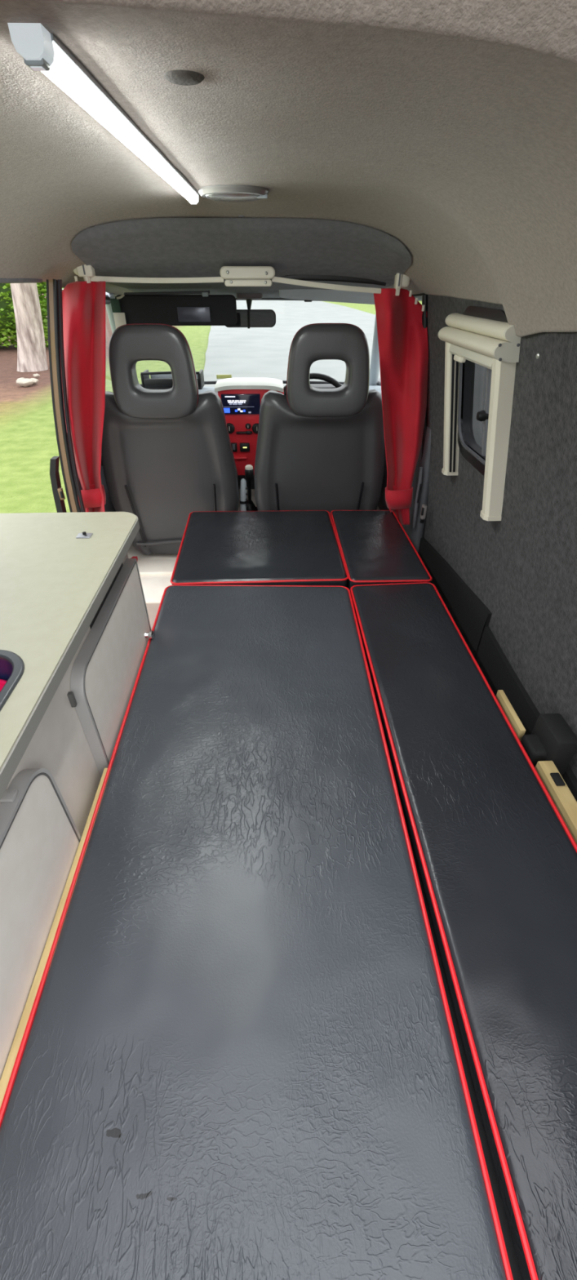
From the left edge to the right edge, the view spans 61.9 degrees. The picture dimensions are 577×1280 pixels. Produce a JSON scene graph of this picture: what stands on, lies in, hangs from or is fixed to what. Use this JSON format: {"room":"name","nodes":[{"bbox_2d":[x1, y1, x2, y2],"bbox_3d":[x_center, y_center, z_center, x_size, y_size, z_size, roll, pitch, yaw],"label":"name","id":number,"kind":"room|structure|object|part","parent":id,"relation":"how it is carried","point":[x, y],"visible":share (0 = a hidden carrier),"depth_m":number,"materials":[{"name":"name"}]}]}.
{"room":"vehicle interior","nodes":[
{"label":"vehicle interior","id":0,"kind":"room"},
{"bbox_2d":[146,603,159,629],"bbox_3d":[-0.108,0.469,1.191,1.510,0.040,2.050,-1,37,-2],"label":"floor","id":1,"kind":"structure","parent":0,"point":[153,608],"depth_m":1.94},
{"bbox_2d":[0,553,155,1080],"bbox_3d":[-0.566,0.341,0.847,0.451,0.578,1.265,-1,37,-2],"label":"base cabinet","id":2,"kind":"object","parent":1,"relation":"on","point":[46,805],"visible":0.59,"depth_m":0.78,"materials":[{"name":"grey laminate"}]},
{"bbox_3d":[-0.365,0.497,0.594,0.021,0.380,0.568,-1,37,-2],"label":"door","id":3,"kind":"part","parent":2,"relation":"part of","materials":[{"name":"white laminate"}]},
{"bbox_3d":[-0.365,0.497,0.594,0.022,0.392,0.580,-1,37,-2],"label":"edge trim","id":4,"kind":"part","parent":2,"relation":"part of","materials":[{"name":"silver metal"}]},
{"bbox_2d":[0,511,139,799],"bbox_3d":[-0.567,0.081,0.683,0.442,0.034,1.315,-1,37,-2],"label":"countertop","id":5,"kind":"structure","parent":2,"relation":"on","point":[57,570],"depth_m":0.89,"materials":[{"name":"beige laminate"}]},
{"bbox_2d":[0,649,24,711],"bbox_3d":[-0.559,0.207,0.617,0.348,0.150,0.438,-1,37,-2],"label":"sink","id":6,"kind":"object","parent":5,"relation":"in","point":[11,665],"visible":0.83,"depth_m":0.72,"materials":[{"name":"grey metal"}]},
{"bbox_2d":[0,679,7,691],"bbox_3d":[-0.559,0.212,0.621,0.308,0.083,0.394,-1,37,-2],"label":"tub","id":7,"kind":"object","parent":6,"relation":"in","point":[2,682],"visible":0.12,"depth_m":0.75,"materials":[{"name":"pink plastic"}]},
{"bbox_3d":[-0.559,0.210,0.619,0.318,0.143,0.408,-1,37,-2],"label":"bowl","id":8,"kind":"part","parent":6,"relation":"part of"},
{"bbox_3d":[-0.463,-0.236,1.091,0.032,0.004,0.024,-1,37,-2],"label":"latch plate","id":9,"kind":"part","parent":5,"relation":"part of","materials":[{"name":"metal"}]},
{"bbox_3d":[-0.389,0.086,1.146,0.022,0.388,0.467,-1,37,-2],"label":"edge trim","id":10,"kind":"part","parent":2,"relation":"part of","materials":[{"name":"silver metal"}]},
{"bbox_3d":[-0.389,0.086,1.146,0.021,0.376,0.455,-1,37,-2],"label":"door","id":11,"kind":"part","parent":2,"relation":"part of","materials":[{"name":"white laminate"}]},
{"bbox_3d":[-0.373,-0.013,1.293,0.024,0.024,0.024,-1,37,-2],"label":"knob","id":12,"kind":"part","parent":2,"relation":"part of","materials":[{"name":"silver metal"}]},
{"bbox_2d":[0,585,576,1279],"bbox_3d":[0.088,0.246,1.214,0.926,0.290,2.080,-1,37,-2],"label":"platform","id":13,"kind":"object","parent":1,"relation":"on","point":[562,797],"visible":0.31,"depth_m":0.71,"materials":[{"name":"beige wood"}]},
{"bbox_2d":[0,584,513,1279],"bbox_3d":[-0.073,0.303,0.924,0.583,0.062,1.569,-1,37,-2],"label":"cushion","id":14,"kind":"object","parent":13,"relation":"on","point":[238,1057],"visible":1,"depth_m":0.63,"materials":[{"name":"black leather"}]},
{"bbox_2d":[170,510,348,586],"bbox_3d":[-0.106,-0.350,1.795,0.592,0.062,0.600,-1,37,-2],"label":"cushion","id":15,"kind":"object","parent":13,"relation":"on","point":[287,547],"visible":0.93,"depth_m":1.71,"materials":[{"name":"black leather"}]},
{"bbox_2d":[330,510,431,591],"bbox_3d":[0.322,-0.353,1.801,0.274,0.060,0.602,-1,37,-2],"label":"cushion","id":16,"kind":"object","parent":13,"relation":"on","point":[375,547],"visible":0.93,"depth_m":1.72,"materials":[{"name":"black leather"}]},
{"bbox_3d":[0.081,0.180,1.164,0.820,0.026,2.080,-1,37,-2],"label":"board","id":17,"kind":"part","parent":13,"relation":"part of","materials":[{"name":"black plastic"}]},
{"bbox_2d":[350,582,576,1279],"bbox_3d":[0.355,0.298,0.931,0.277,0.062,1.557,-1,37,-2],"label":"cushion","id":18,"kind":"object","parent":13,"relation":"on","point":[496,856],"visible":0.98,"depth_m":0.76,"materials":[{"name":"black leather"}]},
{"bbox_2d":[520,713,576,786],"bbox_3d":[0.562,0.249,1.027,0.080,0.110,0.155,-1,37,-2],"label":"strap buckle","id":19,"kind":"object","parent":13,"relation":"attached to","point":[551,738],"visible":0.84,"depth_m":1.02,"materials":[{"name":"black plastic"}]},
{"bbox_2d":[238,475,254,488],"bbox_3d":[-0.191,-1.177,2.911,1.510,0.630,0.040,-1,37,-2],"label":"wall","id":20,"kind":"structure","parent":0,"point":[240,477],"depth_m":3.02,"materials":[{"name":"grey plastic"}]},
{"bbox_2d":[59,294,115,511],"bbox_3d":[-0.827,-1.030,2.287,0.118,1.046,1.150,-1,37,-2],"label":"door","id":21,"kind":"structure","parent":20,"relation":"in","point":[108,507],"depth_m":2.20,"materials":[{"name":"grey plastic"}]},
{"bbox_2d":[105,292,115,333],"bbox_3d":[-0.826,-1.362,2.440,0.057,0.694,0.455,-7,37,-10],"label":"trim","id":22,"kind":"structure","parent":20,"relation":"attached to","point":[108,307],"depth_m":2.16,"materials":[{"name":"grey plastic"}]},
{"bbox_2d":[140,297,344,386],"bbox_3d":[-0.193,-1.477,2.414,1.342,0.423,0.433,-1,37,-2],"label":"window","id":23,"kind":"structure","parent":20,"relation":"in","point":[237,299],"depth_m":2.17,"materials":[{"name":"clear glass"}]},
{"bbox_2d":[216,374,231,378],"bbox_3d":[-0.355,-1.449,2.647,0.083,0.023,0.021,-2,37,-3],"label":"sticker","id":24,"kind":"object","parent":23,"relation":"attached to","point":[218,376],"visible":0.93,"depth_m":2.65,"materials":[{"name":"yellow paper"}]},
{"bbox_2d":[198,377,381,475],"bbox_3d":[-0.189,-1.167,2.585,1.365,0.452,0.475,-1,37,-2],"label":"dashboard","id":25,"kind":"object","parent":20,"relation":"attached to","point":[241,398],"visible":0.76,"depth_m":2.36,"materials":[{"name":"red plastic"}]},
{"bbox_2d":[140,368,204,389],"bbox_3d":[-0.589,-1.336,2.459,0.296,0.084,0.144,-1,37,-2],"label":"tray","id":26,"kind":"object","parent":25,"relation":"on","point":[159,380],"visible":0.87,"depth_m":2.41,"materials":[{"name":"black plastic"}]},
{"bbox_3d":[-0.730,-1.335,2.457,0.014,0.064,0.140,-1,37,-2],"label":"panel","id":27,"kind":"part","parent":26,"relation":"part of","materials":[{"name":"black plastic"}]},
{"bbox_3d":[-0.587,-1.292,2.417,0.288,0.040,0.015,-1,37,-2],"label":"panel","id":28,"kind":"part","parent":26,"relation":"part of","materials":[{"name":"black plastic"}]},
{"bbox_3d":[-0.591,-1.369,2.516,0.256,0.048,0.006,-1,37,-2],"label":"panel","id":29,"kind":"part","parent":26,"relation":"part of","materials":[{"name":"grey plastic"}]},
{"bbox_3d":[-0.448,-1.341,2.465,0.014,0.064,0.140,-1,37,-2],"label":"panel","id":30,"kind":"part","parent":26,"relation":"part of","materials":[{"name":"black plastic"}]},
{"bbox_2d":[231,442,237,451],"bbox_3d":[-0.279,-0.991,2.469,0.030,0.042,0.024,-1,37,-2],"label":"switch","id":31,"kind":"object","parent":25,"relation":"attached to","point":[234,445],"depth_m":2.46,"materials":[{"name":"grey plastic"}]},
{"bbox_2d":[240,442,249,451],"bbox_3d":[-0.224,-0.991,2.471,0.049,0.042,0.024,-1,37,-2],"label":"switch","id":32,"kind":"object","parent":25,"relation":"attached to","point":[244,446],"depth_m":2.46,"materials":[{"name":"black plastic"}]},
{"bbox_2d":[214,377,283,392],"bbox_3d":[-0.189,-1.242,2.341,0.326,0.039,0.174,-1,37,-2],"label":"dashboard top","id":33,"kind":"object","parent":25,"relation":"attached to","point":[244,384],"depth_m":2.29,"materials":[{"name":"white plastic"}]},
{"bbox_2d":[283,373,342,395],"bbox_3d":[0.126,-1.107,2.377,0.316,0.354,0.316,29,46,33],"label":"steering wheel","id":34,"kind":"object","parent":25,"relation":"attached to","point":[328,379],"visible":0.12,"depth_m":2.34,"materials":[{"name":"black plastic"}]},
{"bbox_2d":[283,383,342,395],"bbox_3d":[0.135,-1.228,2.437,0.340,0.112,0.160,-1,37,-2],"label":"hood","id":35,"kind":"object","parent":25,"relation":"attached to","point":[315,385],"depth_m":2.40,"materials":[{"name":"white plastic"}]},
{"bbox_2d":[368,312,379,385],"bbox_3d":[0.446,-1.389,2.476,0.056,0.694,0.453,4,37,5],"label":"trim","id":36,"kind":"structure","parent":20,"relation":"attached to","point":[375,360],"depth_m":2.48,"materials":[{"name":"grey plastic"}]},
{"bbox_2d":[127,488,379,603],"bbox_3d":[-0.169,-0.574,2.564,1.510,0.062,1.400,-1,37,-2],"label":"floor","id":37,"kind":"structure","parent":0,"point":[156,571],"depth_m":2.17,"materials":[{"name":"beige plastic"}]},
{"bbox_2d":[101,323,239,555],"bbox_3d":[-0.502,-0.877,2.143,0.556,0.929,0.686,-1,37,-2],"label":"seat","id":38,"kind":"object","parent":37,"relation":"on","point":[167,455],"visible":0.93,"depth_m":1.90,"materials":[{"name":"leather"}]},
{"bbox_2d":[240,478,248,511],"bbox_3d":[-0.200,-0.571,2.203,0.032,0.339,0.047,-26,44,-31],"label":"handbrake","id":39,"kind":"object","parent":37,"relation":"on","point":[243,500],"visible":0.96,"depth_m":2.14,"materials":[{"name":"grey plastic"}]},
{"bbox_2d":[244,464,257,511],"bbox_3d":[-0.191,-0.679,2.377,0.150,0.375,0.530,-1,37,-2],"label":"lever","id":40,"kind":"object","parent":37,"relation":"on","point":[249,471],"visible":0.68,"depth_m":2.33,"materials":[{"name":"black plastic"}]},
{"bbox_3d":[-0.185,-0.788,2.278,0.042,0.054,0.042,-1,37,-2],"label":"knob","id":41,"kind":"part","parent":40,"relation":"part of","materials":[{"name":"black plastic"}]},
{"bbox_2d":[253,323,384,515],"bbox_3d":[0.123,-0.890,2.160,0.556,0.929,0.686,-1,37,-2],"label":"seat","id":42,"kind":"object","parent":37,"relation":"on","point":[317,449],"visible":0.87,"depth_m":1.89,"materials":[{"name":"leather"}]},
{"bbox_3d":[0.129,-0.702,2.081,0.556,0.696,0.250,-1,37,-2],"label":"backrest","id":43,"kind":"part","parent":42,"relation":"part of","materials":[{"name":"leather"}]},
{"bbox_2d":[0,0,576,337],"bbox_3d":[-0.132,-0.996,1.185,1.233,0.365,2.303,-1,37,-2],"label":"ceiling","id":44,"kind":"structure","parent":0,"point":[446,129],"depth_m":0.59,"materials":[{"name":"grey fabric"}]},
{"bbox_2d":[8,22,199,204],"bbox_3d":[-0.211,-0.743,0.742,0.030,0.026,0.920,-1,37,-1],"label":"led light bar","id":45,"kind":"object","parent":44,"relation":"attached to","point":[41,50],"visible":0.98,"depth_m":0.47,"materials":[{"name":"plastic"}]},
{"bbox_2d":[23,57,50,71],"bbox_3d":[-0.203,-0.468,0.387,0.015,0.010,0.014,-1,37,-2],"label":"switch","id":46,"kind":"object","parent":45,"relation":"attached to","point":[34,64],"depth_m":0.39,"materials":[{"name":"grey plastic"}]},
{"bbox_2d":[41,59,197,203],"bbox_3d":[-0.211,-0.743,0.752,0.021,0.007,0.892,-1,37,-1],"label":"diffuser","id":47,"kind":"object","parent":45,"relation":"attached to","point":[71,76],"depth_m":0.54,"materials":[{"name":"white plastic"}]},
{"bbox_3d":[-0.198,-0.754,0.743,0.003,0.009,0.894,-1,37,-1],"label":"rail","id":48,"kind":"part","parent":45,"relation":"part of","materials":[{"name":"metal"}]},
{"bbox_2d":[164,70,204,85],"bbox_3d":[-0.102,-0.549,0.468,0.045,0.007,0.045,-1,37,-2],"label":"button","id":49,"kind":"object","parent":44,"relation":"attached to","point":[184,77],"visible":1,"depth_m":0.46,"materials":[{"name":"grey plastic"}]},
{"bbox_2d":[198,184,269,202],"bbox_3d":[-0.120,-0.987,1.064,0.156,0.024,0.156,-1,37,-2],"label":"recessed light","id":50,"kind":"object","parent":44,"relation":"in","point":[220,193],"visible":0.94,"depth_m":1.03,"materials":[{"name":"grey plastic"}]},
{"bbox_2d":[257,194,267,199],"bbox_3d":[-0.058,-0.972,1.053,0.024,0.007,0.012,-1,37,-2],"label":"switch","id":51,"kind":"object","parent":50,"relation":"attached to","point":[260,196],"depth_m":1.05,"materials":[{"name":"grey plastic"}]},
{"bbox_2d":[73,264,410,295],"bbox_3d":[-0.141,-1.162,1.538,1.061,0.098,0.076,-1,37,-2],"label":"curtain rod","id":52,"kind":"object","parent":44,"relation":"attached to","point":[236,276],"visible":0.84,"depth_m":1.52,"materials":[{"name":"beige plastic"}]},
{"bbox_2d":[60,275,106,511],"bbox_3d":[-0.732,-0.776,1.765,0.332,0.892,0.175,13,39,16],"label":"curtain","id":53,"kind":"object","parent":52,"relation":"hanging from","point":[84,320],"visible":0.77,"depth_m":1.66,"materials":[{"name":"red fabric"}]},
{"bbox_3d":[-0.426,-1.144,1.525,0.439,0.020,0.008,-1,37,-2],"label":"rod","id":54,"kind":"part","parent":52,"relation":"part of","materials":[{"name":"beige plastic"}]},
{"bbox_3d":[-0.128,-1.146,1.543,0.150,0.018,0.049,-1,37,-2],"label":"clamp plate","id":55,"kind":"part","parent":52,"relation":"part of","materials":[{"name":"beige plastic"}]},
{"bbox_3d":[0.152,-1.143,1.551,0.409,0.049,0.008,-1,37,-2],"label":"rod","id":56,"kind":"part","parent":52,"relation":"part of","materials":[{"name":"beige plastic"}]},
{"bbox_2d":[422,294,576,778],"bbox_3d":[0.572,-0.125,1.069,0.183,1.156,2.160,-1,37,-2],"label":"wall","id":57,"kind":"structure","parent":0,"point":[522,566],"depth_m":1.13,"materials":[{"name":"grey carpet"}]},
{"bbox_2d":[46,279,85,512],"bbox_3d":[-0.781,-0.627,1.750,0.206,1.100,0.046,-1,37,-2],"label":"trim","id":58,"kind":"structure","parent":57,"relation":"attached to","point":[54,286],"depth_m":1.63,"materials":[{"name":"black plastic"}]},
{"bbox_3d":[-0.849,-0.546,1.797,0.016,0.044,0.016,-1,37,-2],"label":"striker plate","id":59,"kind":"part","parent":58,"relation":"part of","materials":[{"name":"brown metal"}]},
{"bbox_2d":[115,290,237,325],"bbox_3d":[-0.442,-1.310,1.901,0.472,0.114,0.027,-1,37,-2],"label":"sun visor","id":60,"kind":"object","parent":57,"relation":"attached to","point":[168,308],"visible":0.88,"depth_m":1.89,"materials":[{"name":"black plastic"}]},
{"bbox_2d":[110,293,126,328],"bbox_3d":[-0.661,-1.284,1.885,0.058,0.119,0.008,-1,37,-2],"label":"tag","id":61,"kind":"object","parent":60,"relation":"hanging from","point":[119,317],"visible":0.84,"depth_m":1.89,"materials":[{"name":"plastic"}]},
{"bbox_3d":[-0.672,-1.301,1.871,0.034,0.045,0.006,-1,37,-2],"label":"green panel","id":62,"kind":"part","parent":61,"relation":"part of","materials":[{"name":"green plastic"}]},
{"bbox_3d":[-0.665,-1.261,1.904,0.045,0.059,0.004,-1,37,-2],"label":"cream panel","id":63,"kind":"part","parent":61,"relation":"part of","materials":[{"name":"beige plastic"}]},
{"bbox_3d":[-0.472,-1.350,1.872,0.330,0.016,0.010,-1,37,-2],"label":"hinge rod","id":64,"kind":"part","parent":60,"relation":"part of","materials":[{"name":"grey plastic"}]},
{"bbox_2d":[177,306,210,322],"bbox_3d":[-0.374,-1.290,1.905,0.129,0.050,0.006,-1,37,-2],"label":"vanity mirror","id":65,"kind":"object","parent":60,"relation":"attached to","point":[184,314],"depth_m":1.90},
{"bbox_2d":[71,217,411,297],"bbox_3d":[-0.141,-1.334,1.726,0.980,0.199,0.950,-1,37,-2],"label":"overhead storage shelf","id":66,"kind":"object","parent":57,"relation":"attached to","point":[162,247],"depth_m":1.43,"materials":[{"name":"grey fabric"}]},
{"bbox_2d":[225,293,275,328],"bbox_3d":[-0.166,-1.412,2.040,0.223,0.146,0.094,-1,37,-2],"label":"mirror","id":67,"kind":"object","parent":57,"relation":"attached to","point":[248,317],"visible":0.59,"depth_m":2.04,"materials":[{"name":"black plastic"}]},
{"bbox_3d":[-0.167,-1.429,2.046,0.036,0.098,0.038,29,46,33],"label":"stem","id":68,"kind":"part","parent":67,"relation":"part of","materials":[{"name":"black plastic"}]},
{"bbox_2d":[234,311,275,325],"bbox_3d":[-0.165,-1.365,2.042,0.213,0.052,0.012,-1,37,-2],"label":"mirror glass","id":69,"kind":"object","parent":67,"relation":"attached to","point":[244,317],"depth_m":2.04,"materials":[{"name":"black mirror"}]},
{"bbox_2d":[279,288,374,304],"bbox_3d":[0.181,-1.398,1.936,0.444,0.082,0.157,-1,37,-2],"label":"sun visor","id":70,"kind":"object","parent":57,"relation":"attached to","point":[308,295],"visible":0.41,"depth_m":1.94,"materials":[{"name":"grey plastic"}]},
{"bbox_2d":[280,274,386,285],"bbox_3d":[0.149,-1.205,1.605,0.358,0.038,0.012,-1,37,-2],"label":"trim","id":71,"kind":"structure","parent":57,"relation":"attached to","point":[311,277],"depth_m":1.60,"materials":[{"name":"black plastic"}]},
{"bbox_2d":[373,288,428,524],"bbox_3d":[0.399,-0.816,1.824,0.245,0.836,0.137,-1,37,-2],"label":"curtain","id":72,"kind":"object","parent":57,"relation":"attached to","point":[402,338],"visible":0.99,"depth_m":1.73,"materials":[{"name":"red fabric"}]},
{"bbox_2d":[377,293,431,552],"bbox_3d":[0.497,-1.058,2.324,0.133,1.046,1.150,-1,37,-2],"label":"door","id":73,"kind":"structure","parent":57,"relation":"in","point":[415,535],"depth_m":2.03,"materials":[{"name":"grey plastic"}]},
{"bbox_2d":[412,466,422,528],"bbox_3d":[0.526,-0.578,1.965,0.022,0.250,0.023,26,44,30],"label":"guide","id":74,"kind":"object","parent":57,"relation":"attached to","point":[420,473],"visible":1,"depth_m":1.95,"materials":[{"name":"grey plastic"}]},
{"bbox_2d":[419,503,427,523],"bbox_3d":[0.537,-0.501,1.919,0.022,0.080,0.025,-1,37,-2],"label":"clip","id":75,"kind":"object","parent":57,"relation":"attached to","point":[424,508],"visible":1,"depth_m":1.91,"materials":[{"name":"black plastic"}]},
{"bbox_2d":[421,294,427,459],"bbox_3d":[0.515,-0.820,1.859,0.147,0.843,0.025,-8,38,-11],"label":"trim","id":76,"kind":"structure","parent":57,"relation":"attached to","point":[424,297],"depth_m":1.64,"materials":[{"name":"black rubber"}]},
{"bbox_2d":[457,306,507,475],"bbox_3d":[0.528,-0.656,1.288,0.105,0.385,0.370,-1,37,-2],"label":"window","id":77,"kind":"structure","parent":57,"relation":"in","point":[475,380],"depth_m":1.38,"materials":[{"name":"black glass"}]},
{"bbox_3d":[0.538,-0.656,1.288,0.069,0.385,0.370,-1,37,-2],"label":"pane","id":78,"kind":"part","parent":77,"relation":"part of","materials":[{"name":"clear glass"}]},
{"bbox_2d":[437,312,520,520],"bbox_3d":[0.503,-0.618,1.319,0.128,0.442,0.436,-1,37,-2],"label":"roller blind","id":79,"kind":"object","parent":77,"relation":"attached to","point":[494,345],"visible":0.88,"depth_m":1.20,"materials":[{"name":"beige plastic"}]},
{"bbox_3d":[0.501,-0.717,1.474,0.115,0.390,0.042,-1,37,-2],"label":"rail","id":80,"kind":"part","parent":79,"relation":"part of","materials":[{"name":"beige plastic"}]},
{"bbox_3d":[0.514,-0.498,1.184,0.115,0.393,0.045,-1,37,-2],"label":"rail","id":81,"kind":"part","parent":79,"relation":"part of","materials":[{"name":"beige plastic"}]},
{"bbox_3d":[0.528,-0.606,1.300,0.035,0.028,0.028,-1,37,-2],"label":"latch knob","id":82,"kind":"part","parent":77,"relation":"part of","materials":[{"name":"black plastic"}]},
{"bbox_2d":[417,537,576,801],"bbox_3d":[0.612,0.185,1.308,0.016,0.275,2.146,-1,37,-2],"label":"trim","id":83,"kind":"structure","parent":57,"relation":"attached to","point":[472,617],"depth_m":1.49,"materials":[{"name":"black plastic"}]},
{"bbox_3d":[-0.772,0.227,0.562,0.209,1.204,1.020,-1,37,-2],"label":"wall","id":84,"kind":"structure","parent":0,"visible":0},
{"bbox_2d":[0,277,42,283],"bbox_3d":[-0.754,-0.809,1.011,0.064,0.098,1.040,-1,37,-2],"label":"trim","id":85,"kind":"structure","parent":84,"relation":"attached to","point":[2,280],"depth_m":1.32,"materials":[{"name":"grey plastic"}]},
{"label":"outside","id":86,"kind":"structure","parent":0,"visible":0},
{"bbox_2d":[0,293,422,513],"bbox_3d":[-1.743,-28.653,40.972,120.000,0.001,140.000,-1,37,-2],"label":"ground","id":87,"kind":"structure","parent":86,"point":[28,434],"depth_m":6.82,"materials":[{"name":"plant"}]},
{"bbox_2d":[15,377,33,386],"bbox_3d":[-5.049,-4.934,9.202,0.293,0.172,0.260,17,40,21],"label":"stone","id":88,"kind":"object","parent":87,"relation":"on","point":[23,382],"visible":1,"depth_m":9.13,"materials":[{"name":"grey stone"}]},
{"bbox_2d":[10,283,48,372],"bbox_3d":[-5.037,-9.953,8.050,10.988,9.610,10.162,-23,43,-28],"label":"tree","id":89,"kind":"object","parent":87,"relation":"on","point":[31,344],"visible":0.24,"depth_m":10.34,"materials":[{"name":"beige plant"}]},
{"bbox_2d":[0,281,63,347],"bbox_3d":[-9.504,-9.980,13.594,6.432,3.099,2.822,-1,37,-2],"label":"hedge","id":90,"kind":"object","parent":87,"relation":"on","point":[7,318],"visible":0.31,"depth_m":13.54,"materials":[{"name":"green plant"}]},
{"bbox_2d":[30,377,38,384],"bbox_3d":[-4.993,-5.050,9.383,0.222,0.110,0.156,-1,37,-2],"label":"stone","id":91,"kind":"object","parent":87,"relation":"on","point":[34,380],"visible":0.72,"depth_m":9.35,"materials":[{"name":"grey stone"}]},
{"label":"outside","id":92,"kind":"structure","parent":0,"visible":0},
{"bbox_2d":[203,300,380,386],"bbox_3d":[-9.247,-23.719,34.339,28.395,0.001,96.000,-1,37,-2],"label":"road","id":93,"kind":"structure","parent":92,"point":[237,352],"depth_m":15.67,"materials":[{"name":"grey asphalt"}]}
]}

